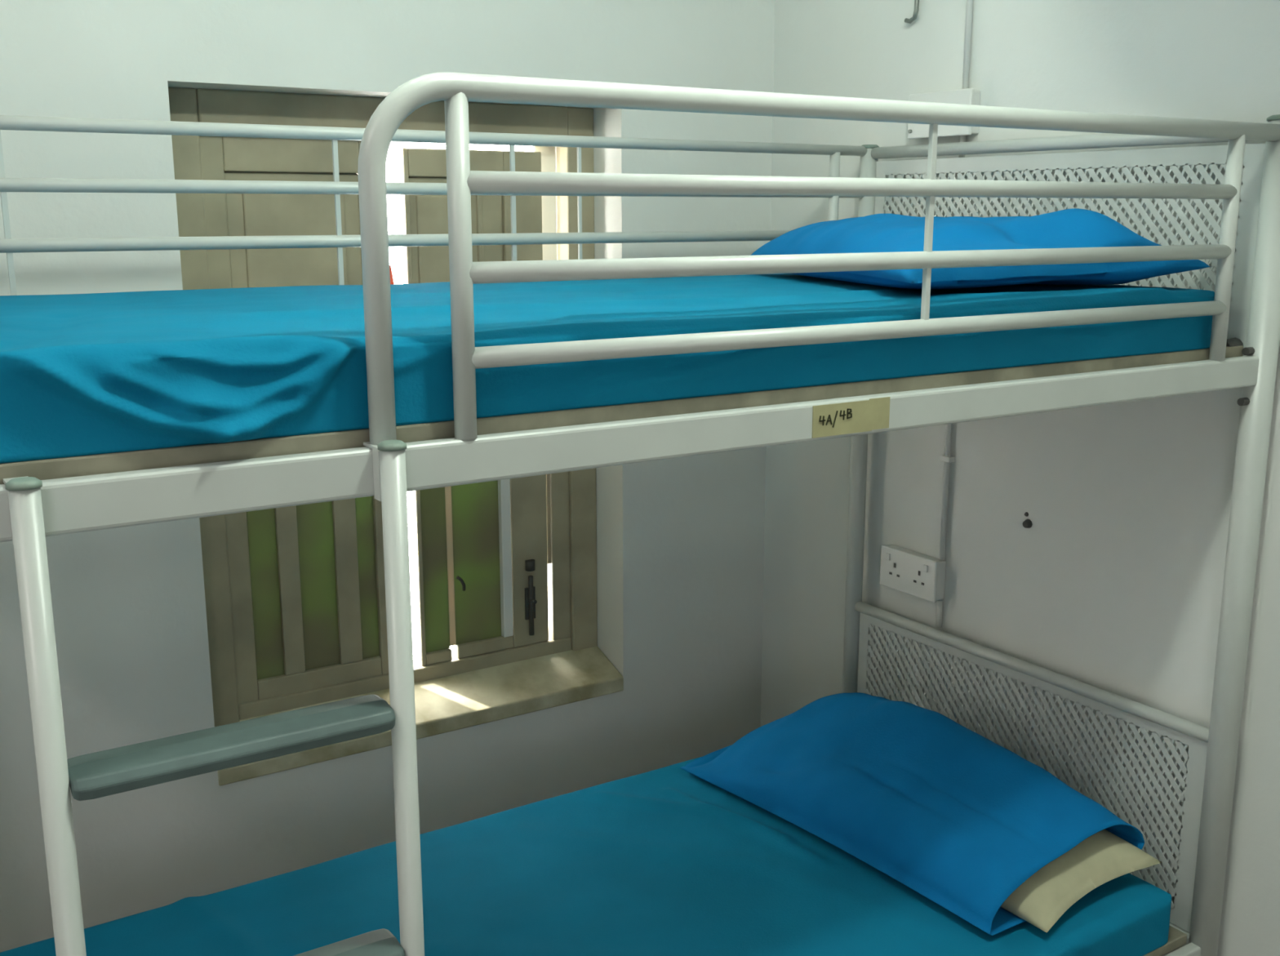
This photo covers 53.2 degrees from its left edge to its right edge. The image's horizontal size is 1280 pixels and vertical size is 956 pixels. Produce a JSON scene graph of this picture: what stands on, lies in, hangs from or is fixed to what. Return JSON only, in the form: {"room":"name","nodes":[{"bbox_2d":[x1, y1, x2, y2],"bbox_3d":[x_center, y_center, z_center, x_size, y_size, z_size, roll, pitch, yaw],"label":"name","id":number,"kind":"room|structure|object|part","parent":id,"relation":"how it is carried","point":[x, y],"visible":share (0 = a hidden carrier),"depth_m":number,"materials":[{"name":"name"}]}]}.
{"room":"hostel dormitory room","nodes":[
{"label":"hostel dormitory room","id":0,"kind":"room"},
{"bbox_2d":[0,0,774,952],"bbox_3d":[-1.437,-0.206,2.224,4.070,2.680,0.200,-8,14,-32],"label":"wall","id":1,"kind":"structure","parent":0,"point":[680,541],"depth_m":2.64,"materials":[{"name":"paint"}]},
{"bbox_2d":[168,87,623,786],"bbox_3d":[-0.508,-0.119,2.849,0.991,1.403,0.194,-8,14,-32],"label":"window","id":2,"kind":"structure","parent":1,"relation":"in","point":[505,570],"depth_m":2.87,"materials":[{"name":"beige paint"}]},
{"bbox_3d":[-0.723,-0.493,2.691,0.286,0.291,0.016,-8,14,-32],"label":"shutter panel","id":3,"kind":"part","parent":2,"relation":"part of","materials":[{"name":"beige paint"}]},
{"bbox_2d":[199,135,388,704],"bbox_3d":[-0.725,-0.118,2.769,0.380,1.208,0.028,-8,14,-32],"label":"shutter","id":4,"kind":"object","parent":2,"relation":"attached to","point":[303,586],"depth_m":2.77,"materials":[{"name":"beige paint"}]},
{"bbox_3d":[-0.724,0.087,2.813,0.286,0.695,0.004,-8,14,-32],"label":"frosted pane","id":5,"kind":"part","parent":2,"relation":"part of","materials":[{"name":"green glass"}]},
{"bbox_2d":[389,265,394,284],"bbox_3d":[-0.547,-0.409,2.813,0.022,0.116,0.021,-8,14,-32],"label":"peg","id":6,"kind":"object","parent":2,"relation":"attached to","point":[392,282],"visible":0.17,"depth_m":2.80,"materials":[{"name":"red"}]},
{"bbox_3d":[-0.508,0.516,2.981,0.991,0.106,0.194,-8,14,-32],"label":"sill","id":7,"kind":"part","parent":2,"relation":"part of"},
{"bbox_3d":[-0.483,0.062,2.968,0.066,0.710,0.004,-8,14,-32],"label":"frosted pane","id":8,"kind":"part","parent":2,"relation":"part of","materials":[{"name":"green glass"}]},
{"bbox_3d":[-0.413,-0.532,2.888,0.231,0.286,0.016,-8,14,-32],"label":"shutter panel","id":9,"kind":"part","parent":2,"relation":"part of","materials":[{"name":"beige paint"}]},
{"bbox_2d":[398,147,548,666],"bbox_3d":[-0.378,-0.156,2.992,0.341,1.184,0.028,-8,14,-32],"label":"shutter","id":10,"kind":"object","parent":2,"relation":"attached to","point":[492,536],"depth_m":3.03,"materials":[{"name":"beige paint"}]},
{"bbox_3d":[-0.391,0.048,3.025,0.121,0.705,0.004,-8,14,-32],"label":"frosted pane","id":11,"kind":"part","parent":2,"relation":"part of","materials":[{"name":"green glass"}]},
{"bbox_3d":[-0.365,-0.538,2.916,0.013,0.286,0.016,-8,14,-32],"label":"shutter panel","id":12,"kind":"part","parent":2,"relation":"part of","materials":[{"name":"beige paint"}]},
{"bbox_2d":[760,0,1279,955],"bbox_3d":[1.426,-0.107,1.743,0.200,2.680,4.540,-8,14,-32],"label":"wall","id":13,"kind":"structure","parent":0,"point":[1114,584],"depth_m":2.50,"materials":[{"name":"paint"}]},
{"bbox_2d":[904,0,919,23],"bbox_3d":[0.576,-1.048,2.681,0.020,0.181,0.034,-8,14,-32],"label":"wall hook","id":14,"kind":"object","parent":13,"relation":"attached to","point":[913,17],"visible":1,"depth_m":2.68,"materials":[{"name":"silver metal"}]},
{"bbox_2d":[880,544,946,602],"bbox_3d":[0.610,0.212,2.869,0.041,0.094,0.172,-8,14,-32],"label":"wall socket","id":15,"kind":"object","parent":13,"relation":"attached to","point":[911,572],"visible":1,"depth_m":2.85,"materials":[{"name":"white plastic"}]},
{"bbox_2d":[885,552,890,560],"bbox_3d":[0.563,0.179,2.902,0.005,0.016,0.012,-8,14,-32],"label":"rocker switch","id":16,"kind":"object","parent":15,"relation":"attached to","point":[887,554],"depth_m":2.90,"materials":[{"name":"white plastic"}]},
{"bbox_2d":[922,564,928,572],"bbox_3d":[0.626,0.199,2.807,0.005,0.016,0.012,-8,14,-32],"label":"rocker switch","id":17,"kind":"object","parent":15,"relation":"attached to","point":[925,566],"depth_m":2.80,"materials":[{"name":"white plastic"}]},
{"bbox_2d":[935,600,942,627],"bbox_3d":[0.662,0.300,2.827,0.013,0.061,0.013,-8,14,-32],"label":"cable conduit","id":18,"kind":"object","parent":13,"relation":"attached to","point":[940,602],"visible":1,"depth_m":2.82,"materials":[{"name":"white plastic"}]},
{"bbox_2d":[907,88,981,138],"bbox_3d":[0.626,-0.752,2.645,0.037,0.091,0.176,-8,14,-32],"label":"wall socket","id":19,"kind":"object","parent":13,"relation":"attached to","point":[966,95],"visible":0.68,"depth_m":2.62,"materials":[{"name":"white plastic"}]},
{"bbox_2d":[939,135,966,559],"bbox_3d":[0.662,-0.262,2.710,0.017,0.898,0.028,-8,14,-32],"label":"cable conduit","id":20,"kind":"object","parent":13,"relation":"attached to","point":[946,458],"visible":0.48,"depth_m":2.76,"materials":[{"name":"white plastic"}]},
{"bbox_2d":[962,0,973,88],"bbox_3d":[0.662,-1.202,2.514,0.017,0.850,0.028,-8,14,-32],"label":"cable conduit","id":21,"kind":"object","parent":13,"relation":"attached to","point":[969,2],"visible":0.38,"depth_m":2.58,"materials":[{"name":"white plastic"}]},
{"bbox_2d":[1022,511,1032,528],"bbox_3d":[0.785,0.086,2.596,0.012,0.032,0.021,-8,14,-32],"label":"hole","id":22,"kind":"object","parent":13,"relation":"attached to","point":[1027,523],"visible":1,"depth_m":2.59,"materials":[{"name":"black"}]},
{"bbox_3d":[-0.281,1.480,0.942,4.270,0.100,4.540,-8,14,-32],"label":"floor","id":23,"kind":"structure","parent":0,"visible":0},
{"bbox_2d":[0,71,1279,955],"bbox_3d":[-0.111,0.314,2.029,2.147,1.740,1.048,-8,14,-32],"label":"bunk bed","id":24,"kind":"object","parent":23,"relation":"on","point":[385,460],"visible":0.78,"depth_m":1.65,"materials":[{"name":"white painted metal"},{"name":"grey plastic"}]},
{"bbox_3d":[-0.518,0.666,1.214,0.025,1.344,0.025,-8,14,-32],"label":"ladder post","id":25,"kind":"part","parent":24,"relation":"part of","materials":[{"name":"white metal"}]},
{"bbox_3d":[-0.242,0.629,1.389,0.025,1.344,0.025,-8,14,-32],"label":"ladder post","id":26,"kind":"part","parent":24,"relation":"part of","materials":[{"name":"white metal"}]},
{"bbox_2d":[0,756,1171,955],"bbox_3d":[-0.127,0.802,2.141,1.955,0.109,0.962,-8,14,-32],"label":"mattress","id":27,"kind":"object","parent":24,"relation":"on","point":[668,860],"visible":0.6,"depth_m":2.25,"materials":[{"name":"blue fabric"}]},
{"bbox_2d":[680,692,1162,935],"bbox_3d":[0.511,0.571,2.498,0.413,0.206,0.877,-8,14,-35],"label":"pillow","id":28,"kind":"object","parent":27,"relation":"on","point":[974,827],"visible":1,"depth_m":2.33,"materials":[{"name":"blue fabric"}]},
{"bbox_2d":[0,273,1214,463],"bbox_3d":[-0.121,-0.225,1.888,1.925,0.100,0.956,-8,14,-32],"label":"mattress","id":29,"kind":"object","parent":24,"relation":"on","point":[110,372],"visible":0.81,"depth_m":1.47,"materials":[{"name":"blue fabric"}]},
{"bbox_2d":[750,208,1210,288],"bbox_3d":[0.459,-0.405,2.214,0.655,0.118,0.788,-8,14,-32],"label":"pillow","id":30,"kind":"object","parent":29,"relation":"on","point":[1073,227],"visible":0.77,"depth_m":2.01,"materials":[{"name":"blue fabric"}]},
{"bbox_3d":[0.143,-0.062,1.548,2.090,0.048,0.022,-8,14,-32],"label":"rail","id":31,"kind":"part","parent":24,"relation":"part of","materials":[{"name":"white metal"}]},
{"bbox_3d":[0.504,0.113,2.979,0.039,1.706,0.039,-8,14,-32],"label":"corner post","id":32,"kind":"part","parent":24,"relation":"part of","materials":[{"name":"white metal"}]},
{"bbox_3d":[0.762,0.780,2.711,0.024,0.048,0.926,-8,14,-32],"label":"cross rail","id":33,"kind":"part","parent":24,"relation":"part of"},
{"bbox_3d":[0.143,0.978,1.765,2.090,0.048,0.022,-8,14,-32],"label":"rail","id":34,"kind":"part","parent":24,"relation":"part of","materials":[{"name":"white metal"}]},
{"bbox_3d":[1.020,0.272,2.198,0.049,1.712,0.049,-8,14,-32],"label":"corner post","id":35,"kind":"part","parent":24,"relation":"part of","materials":[{"name":"white metal"}]}
]}

